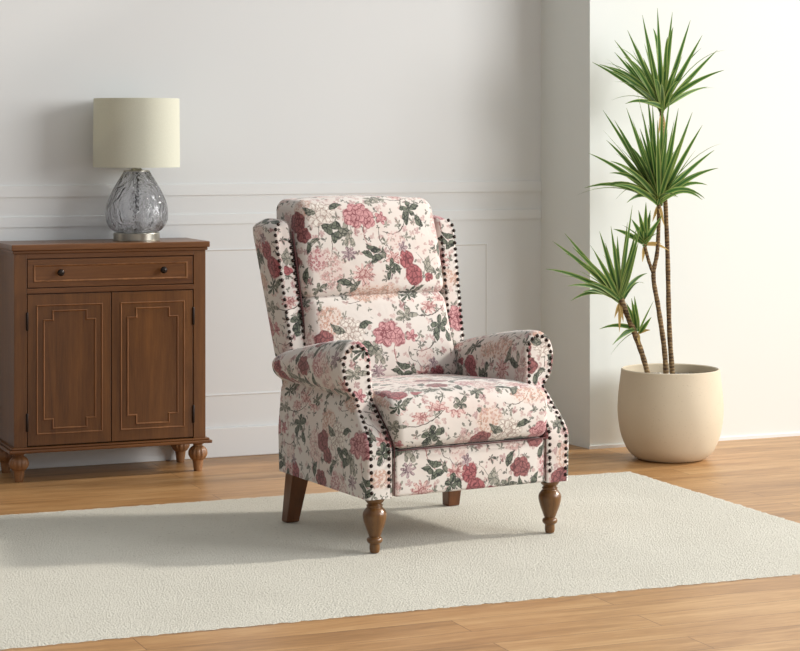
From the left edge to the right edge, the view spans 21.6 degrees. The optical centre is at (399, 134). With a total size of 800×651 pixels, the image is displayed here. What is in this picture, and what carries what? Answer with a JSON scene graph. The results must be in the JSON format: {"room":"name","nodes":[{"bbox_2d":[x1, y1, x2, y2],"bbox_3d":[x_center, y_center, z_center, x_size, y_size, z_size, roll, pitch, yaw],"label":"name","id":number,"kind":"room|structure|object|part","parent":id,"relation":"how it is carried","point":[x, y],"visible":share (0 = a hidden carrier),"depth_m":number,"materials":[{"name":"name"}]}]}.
{"room":"living room","nodes":[
{"label":"living room","id":0,"kind":"room"},
{"bbox_2d":[0,0,540,427],"bbox_3d":[-2.073,-0.180,7.445,5.668,2.800,0.120,0,0,-22],"label":"wall","id":1,"kind":"structure","parent":0,"point":[267,91],"depth_m":8.03,"materials":[{"name":"paint"}]},
{"bbox_2d":[0,424,278,470],"bbox_3d":[-2.047,1.164,7.383,5.668,0.112,0.014,0,0,-22],"label":"baseboard","id":2,"kind":"structure","parent":1,"relation":"attached to","point":[259,439],"depth_m":7.87,"materials":[{"name":"paint"}]},
{"bbox_2d":[0,181,540,196],"bbox_3d":[-2.049,0.205,7.388,5.668,0.043,0.006,0,0,-22],"label":"trim","id":3,"kind":"structure","parent":1,"relation":"attached to","point":[445,186],"depth_m":8.06,"materials":[{"name":"paint"}]},
{"bbox_2d":[0,209,540,227],"bbox_3d":[-2.049,0.318,7.388,5.668,0.039,0.005,0,0,-22],"label":"trim","id":4,"kind":"structure","parent":1,"relation":"attached to","point":[232,218],"depth_m":7.94,"materials":[{"name":"paint"}]},
{"bbox_2d":[205,243,487,396],"bbox_3d":[-0.889,0.710,7.869,2.680,0.556,0.004,0,0,-22],"label":"trim","id":5,"kind":"structure","parent":1,"relation":"attached to","point":[485,244],"depth_m":8.35,"materials":[{"name":"paint"}]},
{"bbox_2d":[0,436,799,650],"bbox_3d":[0.724,1.245,3.872,8.100,0.050,9.000,0,0,-22],"label":"floor","id":6,"kind":"structure","parent":0,"point":[760,474],"depth_m":5.46,"materials":[{"name":"brown wood"}]},
{"bbox_2d":[0,238,211,482],"bbox_3d":[-1.078,0.802,7.608,0.739,0.835,0.314,0,0,-22],"label":"base cabinet","id":7,"kind":"object","parent":6,"relation":"on","point":[102,341],"visible":1,"depth_m":7.49,"materials":[{"name":"brown wood"}]},
{"bbox_3d":[-1.197,0.485,7.405,0.025,0.025,0.030,0,0,-23],"label":"knob","id":8,"kind":"part","parent":7,"relation":"part of","materials":[{"name":"black metal"}]},
{"bbox_3d":[-1.172,0.827,7.440,0.300,0.532,0.016,0,0,-23],"label":"door","id":9,"kind":"part","parent":7,"relation":"part of","materials":[{"name":"brown wood"}]},
{"bbox_3d":[-1.168,0.827,7.430,0.238,0.457,0.004,0,0,-23],"label":"door moulding","id":10,"kind":"part","parent":7,"relation":"part of","materials":[{"name":"brown wood"}]},
{"bbox_3d":[-1.032,0.487,7.498,0.603,0.099,0.016,0,0,-23],"label":"drawer","id":11,"kind":"part","parent":7,"relation":"part of","materials":[{"name":"brown wood"}]},
{"bbox_3d":[-1.032,0.549,7.497,0.609,0.018,0.020,0,0,-23],"label":"rail","id":12,"kind":"part","parent":7,"relation":"part of","materials":[{"name":"brown wood"}]},
{"bbox_3d":[-1.032,0.426,7.497,0.609,0.018,0.020,0,0,-23],"label":"rail","id":13,"kind":"part","parent":7,"relation":"part of","materials":[{"name":"brown wood"}]},
{"bbox_3d":[-1.028,0.487,7.488,0.561,0.061,0.004,0,0,-23],"label":"drawer moulding","id":14,"kind":"part","parent":7,"relation":"part of","materials":[{"name":"brown wood"}]},
{"bbox_2d":[93,98,179,241],"bbox_3d":[-0.960,0.126,7.657,0.315,0.518,0.315,0,0,-22],"label":"table lamp","id":15,"kind":"object","parent":7,"relation":"on","point":[136,134],"visible":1,"depth_m":7.55,"materials":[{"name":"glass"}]},
{"bbox_3d":[-0.960,-0.008,7.657,0.315,0.250,0.315,0,0,-23],"label":"lamp shade","id":16,"kind":"part","parent":15,"relation":"part of","materials":[{"name":"beige fabric"}]},
{"bbox_3d":[-0.961,0.243,7.657,0.230,0.223,0.229,0,0,-23],"label":"glass","id":17,"kind":"part","parent":15,"relation":"part of","materials":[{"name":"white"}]},
{"bbox_3d":[-0.892,0.827,7.556,0.300,0.532,0.016,0,0,-23],"label":"door","id":18,"kind":"part","parent":7,"relation":"part of","materials":[{"name":"brown wood"}]},
{"bbox_3d":[-0.888,0.827,7.546,0.238,0.457,0.004,0,0,-23],"label":"door moulding","id":19,"kind":"part","parent":7,"relation":"part of","materials":[{"name":"brown wood"}]},
{"bbox_3d":[-0.850,0.485,7.548,0.025,0.025,0.030,0,0,-23],"label":"knob","id":20,"kind":"part","parent":7,"relation":"part of","materials":[{"name":"black metal"}]},
{"bbox_2d":[0,471,799,649],"bbox_3d":[-0.186,1.218,6.240,2.945,0.004,1.765,0,0,-22],"label":"rug","id":21,"kind":"object","parent":6,"relation":"on","point":[68,576],"visible":0.93,"depth_m":6.06,"materials":[{"name":"beige carpet"}]},
{"bbox_2d":[253,195,568,552],"bbox_3d":[0.011,0.707,6.581,0.759,1.017,0.852,0,0,-30],"label":"armchair","id":22,"kind":"object","parent":21,"relation":"on","point":[384,396],"visible":1,"depth_m":6.52,"materials":[{"name":"fabric"}]},
{"bbox_3d":[-0.325,1.125,6.592,0.064,0.180,0.082,0,0,-30],"label":"leg","id":23,"kind":"part","parent":22,"relation":"part of","materials":[{"name":"brown wood"}]},
{"bbox_3d":[-0.223,0.831,6.341,0.112,0.449,0.620,0,0,-30],"label":"armrest","id":24,"kind":"part","parent":22,"relation":"part of","materials":[{"name":"fabric"}]},
{"bbox_2d":[276,195,442,296],"bbox_3d":[-0.130,0.357,6.826,0.524,0.318,0.262,0,0,-30],"label":"cushion","id":25,"kind":"object","parent":22,"relation":"on","point":[339,245],"depth_m":6.72,"materials":[{"name":"fabric"}]},
{"bbox_3d":[-0.074,1.129,6.114,0.070,0.172,0.070,0,0,-30],"label":"leg","id":26,"kind":"part","parent":22,"relation":"part of","materials":[{"name":"brown wood"}]},
{"bbox_2d":[301,292,457,376],"bbox_3d":[-0.085,0.646,6.747,0.560,0.298,0.209,0,0,-30],"label":"lumbar cushion","id":27,"kind":"object","parent":22,"relation":"on","point":[402,333],"depth_m":6.69,"materials":[{"name":"fabric"}]},
{"bbox_3d":[0.169,1.125,6.878,0.064,0.180,0.082,0,0,-30],"label":"leg","id":28,"kind":"part","parent":22,"relation":"part of","materials":[{"name":"brown wood"}]},
{"bbox_2d":[372,374,546,448],"bbox_3d":[0.094,0.830,6.437,0.552,0.169,0.520,0,0,-30],"label":"seat cushion","id":29,"kind":"object","parent":22,"relation":"on","point":[410,411],"depth_m":6.23,"materials":[{"name":"fabric"}]},
{"bbox_3d":[0.052,0.975,6.511,0.524,0.150,0.540,0,0,-30],"label":"seat","id":30,"kind":"part","parent":22,"relation":"part of","materials":[{"name":"fabric"}]},
{"bbox_3d":[0.337,0.831,6.664,0.112,0.449,0.620,0,0,-30],"label":"armrest","id":31,"kind":"part","parent":22,"relation":"part of","materials":[{"name":"fabric"}]},
{"bbox_3d":[0.458,1.129,6.421,0.070,0.172,0.070,0,0,-30],"label":"leg","id":32,"kind":"part","parent":22,"relation":"part of","materials":[{"name":"brown wood"}]},
{"bbox_2d":[547,8,723,462],"bbox_3d":[0.921,0.369,7.947,0.602,1.702,0.534,0,0,23],"label":"potted plant","id":33,"kind":"object","parent":6,"relation":"on","point":[671,412],"visible":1,"depth_m":7.86,"materials":[{"name":"green plant"}]},
{"bbox_3d":[1.020,1.050,7.918,0.397,0.340,0.397,0,0,-23],"label":"pot","id":34,"kind":"part","parent":33,"relation":"part of","materials":[{"name":"beige ceramic"}]},
{"bbox_2d":[541,0,799,447],"bbox_3d":[1.737,-0.180,8.831,2.432,2.800,0.476,0,0,-22],"label":"wall","id":35,"kind":"structure","parent":0,"point":[735,250],"depth_m":8.37,"materials":[{"name":"paint"}]},
{"bbox_2d":[588,433,799,448],"bbox_3d":[1.843,1.214,8.614,2.402,0.012,0.007,0,0,-22],"label":"baseboard","id":36,"kind":"structure","parent":35,"relation":"attached to","point":[785,434],"depth_m":8.41,"materials":[{"name":"paint"}]}
]}

